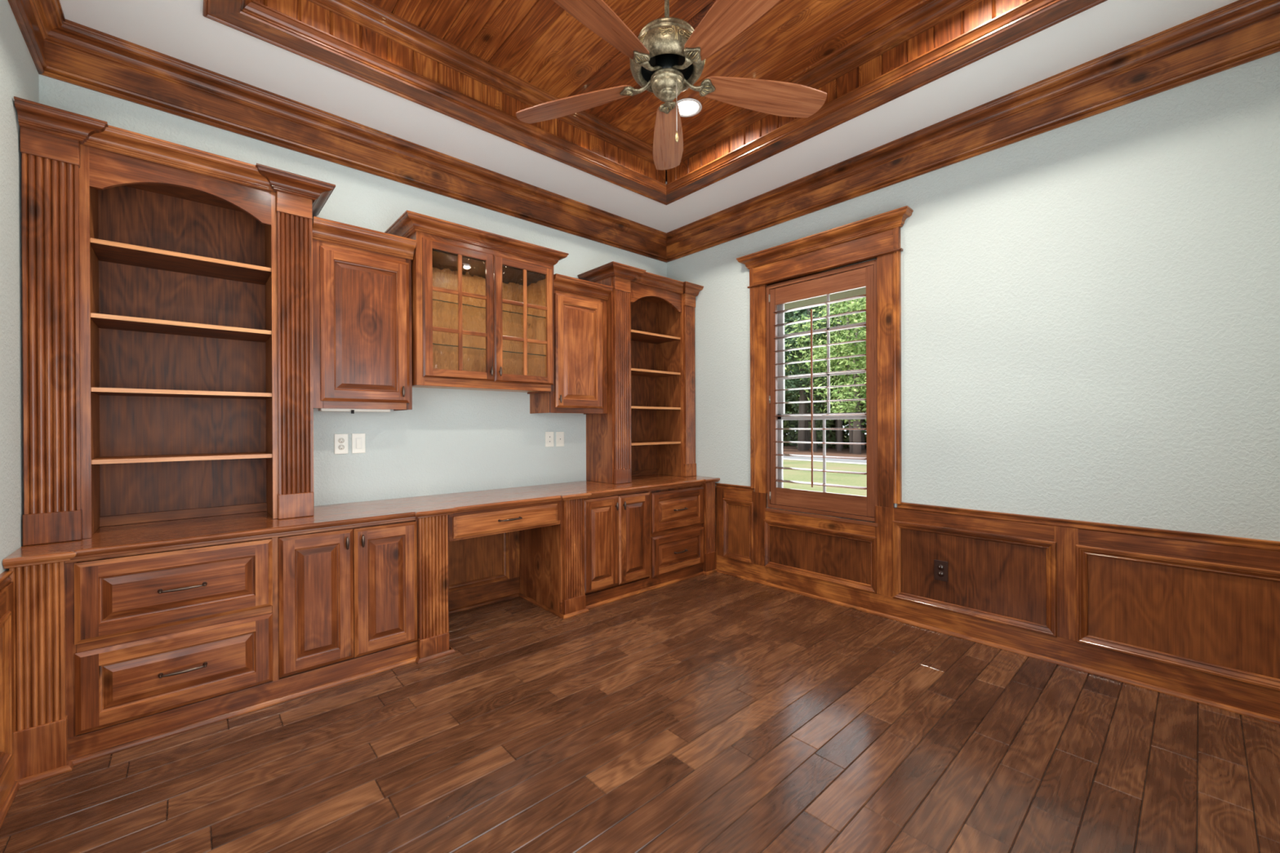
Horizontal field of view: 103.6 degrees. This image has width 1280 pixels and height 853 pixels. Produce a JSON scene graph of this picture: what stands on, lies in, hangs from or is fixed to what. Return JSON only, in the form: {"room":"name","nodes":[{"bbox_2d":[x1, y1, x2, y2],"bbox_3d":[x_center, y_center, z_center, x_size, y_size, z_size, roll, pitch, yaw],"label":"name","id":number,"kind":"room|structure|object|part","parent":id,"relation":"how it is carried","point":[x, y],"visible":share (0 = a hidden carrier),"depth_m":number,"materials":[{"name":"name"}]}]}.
{"room":"home office","nodes":[
{"label":"home office","id":0,"kind":"room"},
{"bbox_2d":[0,0,39,573],"bbox_3d":[-1.330,-0.445,0.661,0.140,3.600,4.003,0,0,-42],"label":"wall","id":1,"kind":"structure","parent":0,"point":[19,73],"depth_m":1.83,"materials":[{"name":"paint"}]},
{"bbox_2d":[0,570,19,828],"bbox_3d":[-1.106,0.877,0.550,0.036,0.755,3.265,0,0,-42],"label":"trim","id":2,"kind":"structure","parent":1,"relation":"attached to","point":[9,788],"depth_m":1.69,"materials":[{"name":"brown wood"}]},
{"bbox_3d":[-1.866,0.871,1.399,0.021,0.496,0.816,0,0,-42],"label":"panel moulding","id":3,"kind":"part","parent":2,"relation":"part of","materials":[{"name":"brown wood"}]},
{"bbox_3d":[-1.113,0.519,0.545,0.020,0.040,3.263,0,0,-42],"label":"chair rail","id":4,"kind":"part","parent":2,"relation":"part of","materials":[{"name":"brown wood"}]},
{"bbox_3d":[-1.096,1.244,0.557,0.015,0.020,3.263,0,0,-42],"label":"shoe moulding","id":5,"kind":"part","parent":2,"relation":"part of","materials":[{"name":"brown wood"}]},
{"bbox_2d":[39,74,666,506],"bbox_3d":[-1.278,-0.450,3.493,4.003,3.600,0.140,0,0,-42],"label":"wall","id":6,"kind":"structure","parent":0,"point":[451,441],"depth_m":3.26,"materials":[{"name":"paint"}]},
{"bbox_2d":[333,433,348,453],"bbox_3d":[-1.757,0.102,2.960,0.071,0.118,0.008,0,0,-42],"label":"power outlet","id":7,"kind":"object","parent":6,"relation":"attached to","point":[340,441],"visible":1,"depth_m":2.96,"materials":[{"name":"white plastic"}]},
{"bbox_2d":[337,444,344,449],"bbox_3d":[-1.755,0.122,2.958,0.033,0.033,0.002,0,0,-42],"label":"receptacle","id":8,"kind":"object","parent":7,"relation":"attached to","point":[340,446],"depth_m":2.96,"materials":[{"name":"white plastic"}]},
{"bbox_2d":[337,437,344,443],"bbox_3d":[-1.755,0.083,2.958,0.033,0.033,0.002,0,0,-42],"label":"receptacle","id":9,"kind":"object","parent":7,"relation":"attached to","point":[340,440],"depth_m":2.96,"materials":[{"name":"white plastic"}]},
{"bbox_2d":[351,433,365,453],"bbox_3d":[-1.688,0.101,3.021,0.072,0.118,0.010,0,0,-42],"label":"light switch","id":10,"kind":"object","parent":6,"relation":"attached to","point":[358,440],"visible":1,"depth_m":3.02,"materials":[{"name":"white plastic"}]},
{"bbox_2d":[311,216,416,410],"bbox_3d":[-1.594,-0.583,2.866,0.503,0.974,0.371,0,0,-42],"label":"upper cabinet","id":11,"kind":"object","parent":6,"relation":"attached to","point":[362,344],"visible":0.84,"depth_m":2.75,"materials":[{"name":"brown wood"}]},
{"bbox_2d":[318,408,390,413],"bbox_3d":[-1.618,-0.090,2.865,0.350,0.036,0.098,0,0,-42],"label":"light","id":12,"kind":"object","parent":11,"relation":"attached to","point":[352,411],"visible":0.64,"depth_m":2.83,"materials":[{"name":"white plastic"}]},
{"bbox_3d":[-1.595,-1.023,2.865,0.502,0.095,0.369,0,0,-42],"label":"crown moulding","id":13,"kind":"part","parent":11,"relation":"part of","materials":[{"name":"brown wood"}]},
{"bbox_3d":[-1.507,-0.541,2.780,0.441,0.812,0.020,0,0,-42],"label":"door","id":14,"kind":"part","parent":11,"relation":"part of","materials":[{"name":"brown wood"}]},
{"bbox_3d":[-1.356,-0.200,2.883,0.016,0.062,0.031,0,0,-42],"label":"knob","id":15,"kind":"part","parent":11,"relation":"part of","materials":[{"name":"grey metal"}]},
{"bbox_2d":[384,209,568,394],"bbox_3d":[-1.040,-0.726,3.327,1.078,0.968,0.424,0,0,-42],"label":"upper cabinet","id":16,"kind":"object","parent":6,"relation":"attached to","point":[482,302],"visible":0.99,"depth_m":3.16,"materials":[{"name":"brown wood"}]},
{"bbox_3d":[-1.099,-0.696,3.076,0.440,0.812,0.018,0,0,-42],"label":"door","id":17,"kind":"part","parent":16,"relation":"part of","materials":[{"name":"brown wood"}]},
{"bbox_3d":[-1.104,-0.696,3.080,0.348,0.720,0.006,0,0,-42],"label":"glass pane","id":18,"kind":"part","parent":16,"relation":"part of","materials":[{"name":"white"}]},
{"bbox_3d":[-1.042,-1.172,3.326,1.078,0.075,0.423,0,0,-42],"label":"crown moulding","id":19,"kind":"part","parent":16,"relation":"part of","materials":[{"name":"brown wood"}]},
{"bbox_3d":[-0.895,-0.353,3.227,0.016,0.062,0.031,0,0,-42],"label":"knob","id":20,"kind":"part","parent":16,"relation":"part of","materials":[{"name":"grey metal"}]},
{"bbox_3d":[-0.771,-0.696,3.371,0.438,0.812,0.018,0,0,-42],"label":"door","id":21,"kind":"part","parent":16,"relation":"part of","materials":[{"name":"brown wood"}]},
{"bbox_3d":[-0.775,-0.696,3.376,0.346,0.720,0.006,0,0,-42],"label":"glass pane","id":22,"kind":"part","parent":16,"relation":"part of","materials":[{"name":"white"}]},
{"bbox_2d":[448,530,519,613],"bbox_3d":[-1.168,0.869,3.471,0.761,0.761,0.036,0,0,-42],"label":"trim","id":23,"kind":"structure","parent":6,"relation":"attached to","point":[483,571],"depth_m":3.54,"materials":[{"name":"brown wood"}]},
{"bbox_3d":[-1.170,0.831,3.467,0.583,0.563,0.021,0,0,-42],"label":"panel moulding","id":24,"kind":"part","parent":23,"relation":"part of","materials":[{"name":"brown wood"}]},
{"bbox_3d":[-1.160,1.240,3.464,0.760,0.020,0.015,0,0,-42],"label":"shoe moulding","id":25,"kind":"part","parent":23,"relation":"part of","materials":[{"name":"brown wood"}]},
{"bbox_2d":[545,431,553,446],"bbox_3d":[-0.702,0.099,3.908,0.075,0.116,0.008,0,0,-42],"label":"jack plate","id":26,"kind":"object","parent":6,"relation":"attached to","point":[548,435],"visible":1,"depth_m":3.90,"materials":[{"name":"white plastic"}]},
{"bbox_2d":[555,431,564,446],"bbox_3d":[-0.631,0.099,3.972,0.073,0.115,0.008,0,0,-42],"label":"jack plate","id":27,"kind":"object","parent":6,"relation":"attached to","point":[559,435],"visible":1,"depth_m":3.97,"materials":[{"name":"white plastic"}]},
{"bbox_2d":[529,273,613,414],"bbox_3d":[-0.519,-0.585,3.832,0.515,0.974,0.371,0,0,-42],"label":"upper cabinet","id":28,"kind":"object","parent":6,"relation":"attached to","point":[580,323],"visible":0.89,"depth_m":3.72,"materials":[{"name":"brown wood"}]},
{"bbox_3d":[-0.444,-0.545,3.735,0.427,0.817,0.020,0,0,-42],"label":"door","id":29,"kind":"part","parent":28,"relation":"part of","materials":[{"name":"brown wood"}]},
{"bbox_3d":[-0.519,-1.026,3.831,0.512,0.092,0.369,0,0,-42],"label":"crown moulding","id":30,"kind":"part","parent":28,"relation":"part of","materials":[{"name":"brown wood"}]},
{"bbox_2d":[0,572,1279,852],"bbox_3d":[0.189,1.306,1.939,4.113,0.120,4.326,0,0,-42],"label":"floor","id":31,"kind":"structure","parent":0,"point":[717,712],"depth_m":1.89,"materials":[{"name":"brown wood"}]},
{"bbox_2d":[8,515,455,786],"bbox_3d":[-1.807,0.872,2.482,1.571,0.764,0.606,0,0,-42],"label":"base cabinet","id":32,"kind":"object","parent":31,"relation":"on","point":[114,653],"visible":0.83,"depth_m":2.11,"materials":[{"name":"brown wood"}]},
{"bbox_3d":[-1.878,0.658,2.069,0.597,0.302,0.020,0,0,-42],"label":"drawer","id":33,"kind":"part","parent":32,"relation":"part of","materials":[{"name":"brown wood"}]},
{"bbox_3d":[-1.877,0.995,2.069,0.597,0.305,0.020,0,0,-42],"label":"drawer","id":34,"kind":"part","parent":32,"relation":"part of","materials":[{"name":"brown wood"}]},
{"bbox_3d":[-1.861,0.658,2.049,0.151,0.016,0.034,0,0,-42],"label":"pull handle","id":35,"kind":"part","parent":32,"relation":"part of","materials":[{"name":"grey metal"}]},
{"bbox_3d":[-1.859,0.995,2.050,0.151,0.016,0.034,0,0,-42],"label":"pull handle","id":36,"kind":"part","parent":32,"relation":"part of","materials":[{"name":"grey metal"}]},
{"bbox_3d":[-1.804,1.244,2.480,1.571,0.020,0.597,0,0,-42],"label":"shoe moulding","id":37,"kind":"part","parent":32,"relation":"part of","materials":[{"name":"brown wood"}]},
{"bbox_3d":[-1.526,0.823,2.384,0.301,0.635,0.020,0,0,-42],"label":"door","id":38,"kind":"part","parent":32,"relation":"part of","materials":[{"name":"brown wood"}]},
{"bbox_3d":[-1.422,0.567,2.446,0.016,0.062,0.031,0,0,-42],"label":"knob","id":39,"kind":"part","parent":32,"relation":"part of","materials":[{"name":"grey metal"}]},
{"bbox_3d":[-1.372,0.566,2.491,0.016,0.062,0.031,0,0,-42],"label":"knob","id":40,"kind":"part","parent":32,"relation":"part of","materials":[{"name":"grey metal"}]},
{"bbox_3d":[-1.301,0.824,2.587,0.298,0.636,0.020,0,0,-42],"label":"door","id":41,"kind":"part","parent":32,"relation":"part of","materials":[{"name":"brown wood"}]},
{"bbox_2d":[518,482,717,619],"bbox_3d":[-0.117,0.862,4.001,1.562,0.764,0.606,0,0,-42],"label":"base cabinet","id":42,"kind":"object","parent":31,"relation":"on","point":[666,536],"visible":0.93,"depth_m":3.62,"materials":[{"name":"brown wood"}]},
{"bbox_2d":[2,474,719,568],"bbox_3d":[-0.962,0.467,3.251,3.858,0.035,0.637,0,0,-42],"label":"countertop","id":43,"kind":"structure","parent":42,"relation":"on","point":[143,536],"depth_m":2.48,"materials":[{"name":"brown wood"}]},
{"bbox_2d":[13,96,335,546],"bbox_3d":[-2.074,-0.382,2.372,1.035,1.674,0.461,0,0,-42],"label":"bookcase","id":44,"kind":"object","parent":43,"relation":"on","point":[167,286],"visible":0.99,"depth_m":2.38,"materials":[{"name":"brown wood"}]},
{"bbox_3d":[-2.076,-1.183,2.371,1.033,0.073,0.460,0,0,-42],"label":"crown moulding","id":45,"kind":"part","parent":44,"relation":"part of","materials":[{"name":"brown wood"}]},
{"bbox_3d":[-2.147,-0.770,2.395,0.612,0.018,0.306,0,0,-42],"label":"shelf","id":46,"kind":"part","parent":44,"relation":"part of","materials":[{"name":"brown wood"}]},
{"bbox_3d":[-2.146,-0.461,2.396,0.612,0.018,0.306,0,0,-42],"label":"shelf","id":47,"kind":"part","parent":44,"relation":"part of","materials":[{"name":"brown wood"}]},
{"bbox_3d":[-2.144,-0.154,2.396,0.612,0.018,0.306,0,0,-42],"label":"shelf","id":48,"kind":"part","parent":44,"relation":"part of","materials":[{"name":"brown wood"}]},
{"bbox_3d":[-2.143,0.146,2.397,0.612,0.018,0.306,0,0,-42],"label":"shelf","id":49,"kind":"part","parent":44,"relation":"part of","materials":[{"name":"brown wood"}]},
{"bbox_2d":[448,500,560,541],"bbox_3d":[-0.953,0.564,3.232,0.734,0.157,0.579,0,0,-42],"label":"drawer unit","id":50,"kind":"object","parent":43,"relation":"attached to","point":[472,524],"visible":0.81,"depth_m":3.00,"materials":[{"name":"brown wood"}]},
{"bbox_3d":[-0.776,0.559,3.025,0.151,0.016,0.034,0,0,-42],"label":"pull handle","id":51,"kind":"part","parent":50,"relation":"part of","materials":[{"name":"grey metal"}]},
{"bbox_2d":[577,261,703,484],"bbox_3d":[0.057,-0.395,4.287,1.100,1.674,0.461,0,0,-42],"label":"bookcase","id":52,"kind":"object","parent":43,"relation":"on","point":[648,427],"visible":0.96,"depth_m":4.42,"materials":[{"name":"brown wood"}]},
{"bbox_3d":[-0.331,-0.358,4.030,0.020,1.604,0.324,0,0,-42],"label":"panel","id":53,"kind":"part","parent":52,"relation":"part of","materials":[{"name":"brown wood"}]},
{"bbox_3d":[0.054,-1.196,4.286,1.100,0.073,0.460,0,0,-42],"label":"crown moulding","id":54,"kind":"part","parent":52,"relation":"part of","materials":[{"name":"brown wood"}]},
{"bbox_3d":[0.125,-0.360,4.209,0.938,1.604,0.020,0,0,-42],"label":"frame","id":55,"kind":"part","parent":52,"relation":"part of","materials":[{"name":"brown wood"}]},
{"bbox_3d":[0.032,0.143,4.352,0.602,0.018,0.306,0,0,-42],"label":"shelf","id":56,"kind":"part","parent":52,"relation":"part of","materials":[{"name":"brown wood"}]},
{"bbox_3d":[0.031,-0.156,4.351,0.602,0.018,0.306,0,0,-42],"label":"shelf","id":57,"kind":"part","parent":52,"relation":"part of","materials":[{"name":"brown wood"}]},
{"bbox_3d":[0.030,-0.462,4.351,0.602,0.018,0.306,0,0,-42],"label":"shelf","id":58,"kind":"part","parent":52,"relation":"part of","materials":[{"name":"brown wood"}]},
{"bbox_3d":[0.028,-0.772,4.350,0.602,0.018,0.306,0,0,-42],"label":"shelf","id":59,"kind":"part","parent":52,"relation":"part of","materials":[{"name":"brown wood"}]},
{"bbox_3d":[-0.270,0.816,3.513,0.309,0.636,0.020,0,0,-42],"label":"door","id":60,"kind":"part","parent":42,"relation":"part of","materials":[{"name":"brown wood"}]},
{"bbox_3d":[-0.115,1.234,3.998,1.559,0.020,0.597,0,0,-42],"label":"shoe moulding","id":61,"kind":"part","parent":42,"relation":"part of","materials":[{"name":"brown wood"}]},
{"bbox_3d":[-0.038,0.818,3.722,0.310,0.636,0.020,0,0,-42],"label":"door","id":62,"kind":"part","parent":42,"relation":"part of","materials":[{"name":"brown wood"}]},
{"bbox_3d":[0.314,0.663,4.039,0.601,0.311,0.020,0,0,-42],"label":"drawer","id":63,"kind":"part","parent":42,"relation":"part of","materials":[{"name":"brown wood"}]},
{"bbox_3d":[0.316,1.000,4.040,0.601,0.308,0.020,0,0,-42],"label":"drawer","id":64,"kind":"part","parent":42,"relation":"part of","materials":[{"name":"brown wood"}]},
{"bbox_3d":[0.333,1.000,4.020,0.141,0.016,0.034,0,0,-42],"label":"pull handle","id":65,"kind":"part","parent":42,"relation":"part of","materials":[{"name":"grey metal"}]},
{"bbox_2d":[59,0,1238,232],"bbox_3d":[0.104,-2.014,2.048,4.143,0.460,4.143,0,0,-42],"label":"ceiling","id":66,"kind":"structure","parent":0,"point":[539,42],"depth_m":2.66,"materials":[{"name":"paint"}]},
{"bbox_2d":[307,0,982,164],"bbox_3d":[0.104,-2.004,2.048,2.573,0.080,2.573,0,0,-42],"label":"trim","id":67,"kind":"structure","parent":66,"relation":"attached to","point":[364,13],"depth_m":2.75,"materials":[{"name":"brown wood"}]},
{"bbox_2d":[202,0,1106,204],"bbox_3d":[0.105,-1.793,2.049,2.799,0.061,2.799,0,0,-42],"label":"trim","id":68,"kind":"structure","parent":66,"relation":"attached to","point":[255,19],"depth_m":2.62,"materials":[{"name":"brown wood"}]},
{"bbox_2d":[515,0,826,169],"bbox_3d":[0.101,-1.580,1.995,1.345,0.923,1.354,0,0,-42],"label":"ceiling fan","id":69,"kind":"object","parent":66,"relation":"hanging from","point":[668,56],"visible":1,"depth_m":2.02,"materials":[{"name":"brown wood"}]},
{"bbox_3d":[-0.291,-1.404,2.196,0.563,0.040,0.155,0,0,22],"label":"blade","id":70,"kind":"part","parent":69,"relation":"part of","materials":[{"name":"brown wood"}]},
{"bbox_3d":[-0.165,-1.404,1.705,0.155,0.040,0.563,0,0,40],"label":"blade","id":71,"kind":"part","parent":69,"relation":"part of","materials":[{"name":"brown wood"}]},
{"bbox_3d":[0.137,-1.407,2.468,0.155,0.040,0.563,0,0,4],"label":"blade","id":72,"kind":"part","parent":69,"relation":"part of","materials":[{"name":"brown wood"}]},
{"bbox_3d":[0.342,-1.406,1.674,0.155,0.040,0.563,0,0,-32],"label":"blade","id":73,"kind":"part","parent":69,"relation":"part of","materials":[{"name":"brown wood"}]},
{"bbox_3d":[0.528,-1.408,2.145,0.563,0.040,0.155,0,0,-14],"label":"blade","id":74,"kind":"part","parent":69,"relation":"part of","materials":[{"name":"brown wood"}]},
{"bbox_2d":[676,97,702,117],"bbox_3d":[0.301,-2.041,3.222,0.190,0.012,0.190,0,0,-42],"label":"recessed light","id":75,"kind":"object","parent":66,"relation":"in","point":[688,107],"visible":0.74,"depth_m":3.22,"materials":[{"name":"white glass"}]},
{"bbox_2d":[666,51,1279,551],"bbox_3d":[1.600,-0.463,3.389,0.140,3.600,4.143,0,0,-42],"label":"wall","id":76,"kind":"structure","parent":0,"point":[1091,305],"depth_m":2.55,"materials":[{"name":"paint"}]},
{"bbox_2d":[8,0,1279,262],"bbox_3d":[0.106,-1.666,2.049,3.863,0.235,3.863,0,0,-42],"label":"trim","id":77,"kind":"structure","parent":76,"relation":"attached to","point":[1240,32],"depth_m":2.72,"materials":[{"name":"brown wood"}]},
{"bbox_2d":[736,205,913,526],"bbox_3d":[1.300,-0.348,3.650,0.236,2.013,1.294,0,0,-42],"label":"window","id":78,"kind":"structure","parent":76,"relation":"in","point":[877,237],"depth_m":3.50,"materials":[{"name":"brown wood"}]},
{"bbox_3d":[1.365,-0.235,3.708,0.063,1.749,0.864,0,0,-42],"label":"frame","id":79,"kind":"part","parent":78,"relation":"part of","materials":[{"name":"white plastic"}]},
{"bbox_3d":[1.355,0.254,3.699,0.024,0.707,0.792,0,0,-42],"label":"sash","id":80,"kind":"part","parent":78,"relation":"part of","materials":[{"name":"glass"}]},
{"bbox_2d":[766,259,877,522],"bbox_3d":[1.292,-0.234,3.642,0.098,1.736,0.856,0,0,-42],"label":"plantation shutter","id":81,"kind":"object","parent":78,"relation":"attached to","point":[864,274],"visible":0.96,"depth_m":3.58,"materials":[{"name":"brown wood"}]},
{"bbox_3d":[1.240,-0.204,3.633,0.009,1.285,0.012,0,0,-42],"label":"tilt rod","id":82,"kind":"part","parent":81,"relation":"part of","materials":[{"name":"brown wood"}]},
{"bbox_3d":[1.291,-1.006,3.646,0.023,0.129,0.700,0,0,-42],"label":"rail","id":83,"kind":"part","parent":81,"relation":"part of","materials":[{"name":"brown wood"}]},
{"bbox_3d":[1.298,0.538,3.649,0.023,0.131,0.700,0,0,-42],"label":"rail","id":84,"kind":"part","parent":81,"relation":"part of","materials":[{"name":"brown wood"}]},
{"bbox_3d":[1.373,-0.564,3.716,0.024,1.027,0.792,0,0,-42],"label":"sash","id":85,"kind":"part","parent":78,"relation":"part of","materials":[{"name":"white plastic"}]},
{"bbox_3d":[1.244,-1.310,3.602,0.097,0.088,1.294,0,0,-42],"label":"head crown","id":86,"kind":"part","parent":78,"relation":"part of","materials":[{"name":"brown wood"}]},
{"bbox_2d":[784,287,866,310],"bbox_3d":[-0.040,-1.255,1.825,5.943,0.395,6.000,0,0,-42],"label":"trim","id":87,"kind":"structure","parent":76,"relation":"attached to","point":[859,291],"depth_m":4.38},
{"bbox_2d":[933,560,947,582],"bbox_3d":[1.815,0.870,3.036,0.010,0.120,0.074,0,0,-42],"label":"power outlet","id":88,"kind":"object","parent":76,"relation":"attached to","point":[940,567],"visible":1,"depth_m":3.03,"materials":[{"name":"brown plastic"}]},
{"bbox_2d":[937,571,943,577],"bbox_3d":[1.813,0.889,3.034,0.002,0.033,0.033,0,0,-42],"label":"receptacle","id":89,"kind":"object","parent":88,"relation":"attached to","point":[940,574],"depth_m":3.03,"materials":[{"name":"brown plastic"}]},
{"bbox_2d":[937,564,943,570],"bbox_3d":[1.813,0.850,3.034,0.002,0.033,0.033,0,0,-42],"label":"receptacle","id":90,"kind":"object","parent":88,"relation":"attached to","point":[940,567],"depth_m":3.03,"materials":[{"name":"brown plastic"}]},
{"bbox_2d":[715,483,1279,724],"bbox_3d":[1.742,0.860,3.109,0.035,0.755,3.265,0,0,-42],"label":"wainscoting","id":91,"kind":"structure","parent":76,"relation":"attached to","point":[1192,616],"depth_m":2.62,"materials":[{"name":"brown wood"}]},
{"bbox_3d":[0.784,0.505,4.184,0.020,0.040,0.385,0,0,-42],"label":"chair rail","id":92,"kind":"part","parent":91,"relation":"part of","materials":[{"name":"brown wood"}]},
{"bbox_3d":[0.807,0.855,4.147,0.021,0.496,0.302,0,0,-42],"label":"panel moulding","id":93,"kind":"part","parent":91,"relation":"part of","materials":[{"name":"brown wood"}]},
{"bbox_3d":[1.268,0.916,3.635,0.021,0.371,0.868,0,0,-42],"label":"panel moulding","id":94,"kind":"part","parent":91,"relation":"part of","materials":[{"name":"brown wood"}]},
{"bbox_3d":[1.900,0.852,2.931,0.021,0.496,0.820,0,0,-42],"label":"panel moulding","id":95,"kind":"part","parent":91,"relation":"part of","materials":[{"name":"brown wood"}]},
{"bbox_3d":[1.736,1.227,3.103,0.015,0.020,3.263,0,0,-42],"label":"shoe moulding","id":96,"kind":"part","parent":91,"relation":"part of","materials":[{"name":"brown wood"}]},
{"bbox_3d":[2.242,0.501,2.561,0.020,0.040,1.778,0,0,-42],"label":"chair rail","id":97,"kind":"part","parent":91,"relation":"part of","materials":[{"name":"brown wood"}]},
{"bbox_3d":[2.507,0.850,2.256,0.021,0.496,0.844,0,0,-42],"label":"panel moulding","id":98,"kind":"part","parent":91,"relation":"part of","materials":[{"name":"brown wood"}]},
{"label":"outside","id":99,"kind":"structure","parent":0,"visible":0},
{"bbox_2d":[782,434,866,496],"bbox_3d":[16.384,1.412,39.433,69.700,0.001,110.000,0,0,-42],"label":"lawn","id":100,"kind":"structure","parent":99,"point":[837,478],"depth_m":14.97,"materials":[{"name":"green plant"}]},
{"bbox_2d":[782,400,798,446],"bbox_3d":[9.541,-0.222,37.065,5.571,4.772,5.732,0,0,12],"label":"shrub","id":101,"kind":"object","parent":100,"relation":"on","point":[788,425],"visible":0.1,"depth_m":35.86,"materials":[{"name":"green plant"}]},
{"bbox_2d":[782,390,819,445],"bbox_3d":[11.437,-0.562,38.097,6.865,5.715,6.672,0,0,-43],"label":"shrub","id":102,"kind":"object","parent":100,"relation":"on","point":[791,437],"visible":0.08,"depth_m":36.33,"materials":[{"name":"green plant"}]},
{"bbox_2d":[799,312,805,450],"bbox_3d":[9.770,-3.991,30.279,0.392,11.106,0.415,0,-1,7],"label":"trunk","id":103,"kind":"object","parent":100,"relation":"on","point":[802,423],"visible":0.26,"depth_m":30.14,"materials":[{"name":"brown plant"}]},
{"bbox_2d":[784,310,821,413],"bbox_3d":[8.023,-4.100,29.683,5.384,11.340,5.178,0,0,8],"label":"pine tree","id":104,"kind":"object","parent":100,"relation":"on","point":[793,384],"visible":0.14,"depth_m":29.07,"materials":[{"name":"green plant"}]},
{"bbox_2d":[806,337,811,448],"bbox_3d":[10.939,-4.000,32.883,0.433,11.106,0.458,-2,-2,37],"label":"trunk","id":105,"kind":"object","parent":100,"relation":"on","point":[809,406],"visible":0.05,"depth_m":32.65,"materials":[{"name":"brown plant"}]},
{"bbox_2d":[807,307,817,451],"bbox_3d":[9.884,-3.984,29.054,0.638,11.099,0.233,0,0,4],"label":"trunk","id":106,"kind":"object","parent":100,"relation":"on","point":[815,445],"visible":0.17,"depth_m":28.97,"materials":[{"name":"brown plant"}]},
{"bbox_2d":[784,303,844,450],"bbox_3d":[9.822,-4.667,30.697,5.696,12.474,5.922,0,0,15],"label":"pine tree","id":107,"kind":"object","parent":100,"relation":"on","point":[804,311],"visible":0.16,"depth_m":30.20,"materials":[{"name":"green plant"}]},
{"bbox_2d":[784,394,848,444],"bbox_3d":[13.460,-0.746,39.434,7.251,6.210,7.460,0,0,-4],"label":"shrub","id":108,"kind":"object","parent":100,"relation":"on","point":[797,394],"visible":0.02,"depth_m":37.76,"materials":[{"name":"green plant"}]},
{"bbox_2d":[782,444,866,457],"bbox_3d":[15.528,1.397,38.664,38.000,0.001,110.000,0,0,-42],"label":"leaf litter","id":109,"kind":"object","parent":100,"relation":"on","point":[793,450],"depth_m":27.91,"materials":[{"name":"plant"}]},
{"bbox_2d":[782,457,866,464],"bbox_3d":[3.219,1.483,27.602,11.700,0.001,110.000,0,0,-42],"label":"strip","id":110,"kind":"object","parent":100,"relation":"on","point":[783,458],"depth_m":21.11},
{"bbox_2d":[784,297,866,454],"bbox_3d":[10.793,-3.201,26.479,7.546,9.526,7.335,0,0,-38],"label":"broadleaf tree","id":111,"kind":"object","parent":100,"relation":"on","point":[855,406],"visible":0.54,"depth_m":25.75,"materials":[{"name":"green plant"}]},
{"bbox_2d":[784,297,866,448],"bbox_3d":[12.031,-3.914,32.042,8.436,10.955,8.678,0,0,16],"label":"broadleaf tree","id":112,"kind":"object","parent":100,"relation":"on","point":[860,303],"visible":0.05,"depth_m":31.35,"materials":[{"name":"green plant"}]},
{"bbox_2d":[786,395,866,448],"bbox_3d":[12.528,-0.148,33.508,5.453,4.540,5.300,0,0,0],"label":"shrub","id":113,"kind":"object","parent":100,"relation":"on","point":[819,423],"visible":0.21,"depth_m":32.41,"materials":[{"name":"green plant"}]},
{"bbox_2d":[836,305,842,451],"bbox_3d":[11.616,-3.996,29.427,0.326,11.106,0.345,-1,-2,39],"label":"trunk","id":114,"kind":"object","parent":100,"relation":"on","point":[839,421],"visible":0.19,"depth_m":29.22,"materials":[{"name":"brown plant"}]},
{"bbox_2d":[813,387,866,447],"bbox_3d":[14.330,-0.604,34.721,6.981,5.812,6.787,0,0,34],"label":"shrub","id":115,"kind":"object","parent":100,"relation":"on","point":[833,422],"visible":0.02,"depth_m":33.73,"materials":[{"name":"green plant"}]},
{"bbox_2d":[817,300,866,392],"bbox_3d":[13.395,-3.678,25.862,8.069,10.479,8.301,0,0,-29],"label":"broadleaf tree","id":116,"kind":"object","parent":100,"relation":"on","point":[862,352],"visible":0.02,"depth_m":26.00,"materials":[{"name":"green plant"}]},
{"bbox_2d":[818,298,866,389],"bbox_3d":[15.431,-4.162,31.509,9.056,11.432,8.802,0,0,6],"label":"broadleaf tree","id":117,"kind":"object","parent":100,"relation":"on","point":[831,325],"visible":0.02,"depth_m":31.71,"materials":[{"name":"green plant"}]},
{"bbox_2d":[820,299,866,431],"bbox_3d":[14.063,-5.809,36.617,6.999,14.743,6.732,0,0,4],"label":"pine tree","id":118,"kind":"object","parent":100,"relation":"on","point":[850,300],"visible":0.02,"depth_m":36.17,"materials":[{"name":"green plant"}]},
{"bbox_2d":[846,300,853,453],"bbox_3d":[11.343,-3.989,27.229,0.568,11.100,0.252,0,0,-33],"label":"trunk","id":119,"kind":"object","parent":100,"relation":"on","point":[851,432],"visible":0.26,"depth_m":27.19,"materials":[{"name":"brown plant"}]},
{"bbox_2d":[833,422,866,437],"bbox_3d":[16.415,-0.239,35.777,5.532,4.738,5.691,0,0,-45],"label":"shrub","id":120,"kind":"object","parent":100,"relation":"on","point":[846,423],"visible":0.02,"depth_m":35.44,"materials":[{"name":"green plant"}]},
{"bbox_2d":[854,299,865,449],"bbox_3d":[13.700,-4.005,31.420,0.409,11.103,0.745,0,0,-24],"label":"trunk","id":121,"kind":"object","parent":100,"relation":"on","point":[862,426],"visible":0.07,"depth_m":31.17,"materials":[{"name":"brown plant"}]},
{"bbox_2d":[861,400,866,435],"bbox_3d":[15.745,-0.160,30.354,5.308,4.545,5.460,0,0,-23],"label":"shrub","id":122,"kind":"object","parent":100,"relation":"on","point":[863,432],"visible":0.02,"depth_m":30.45,"materials":[{"name":"green plant"}]},
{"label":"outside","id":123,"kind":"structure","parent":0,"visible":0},
{"bbox_2d":[782,456,866,462],"bbox_3d":[4.334,1.472,28.605,13.300,0.001,110.000,0,0,-42],"label":"road","id":124,"kind":"structure","parent":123,"point":[788,457],"depth_m":22.51,"materials":[{"name":"grey asphalt"}]}
]}

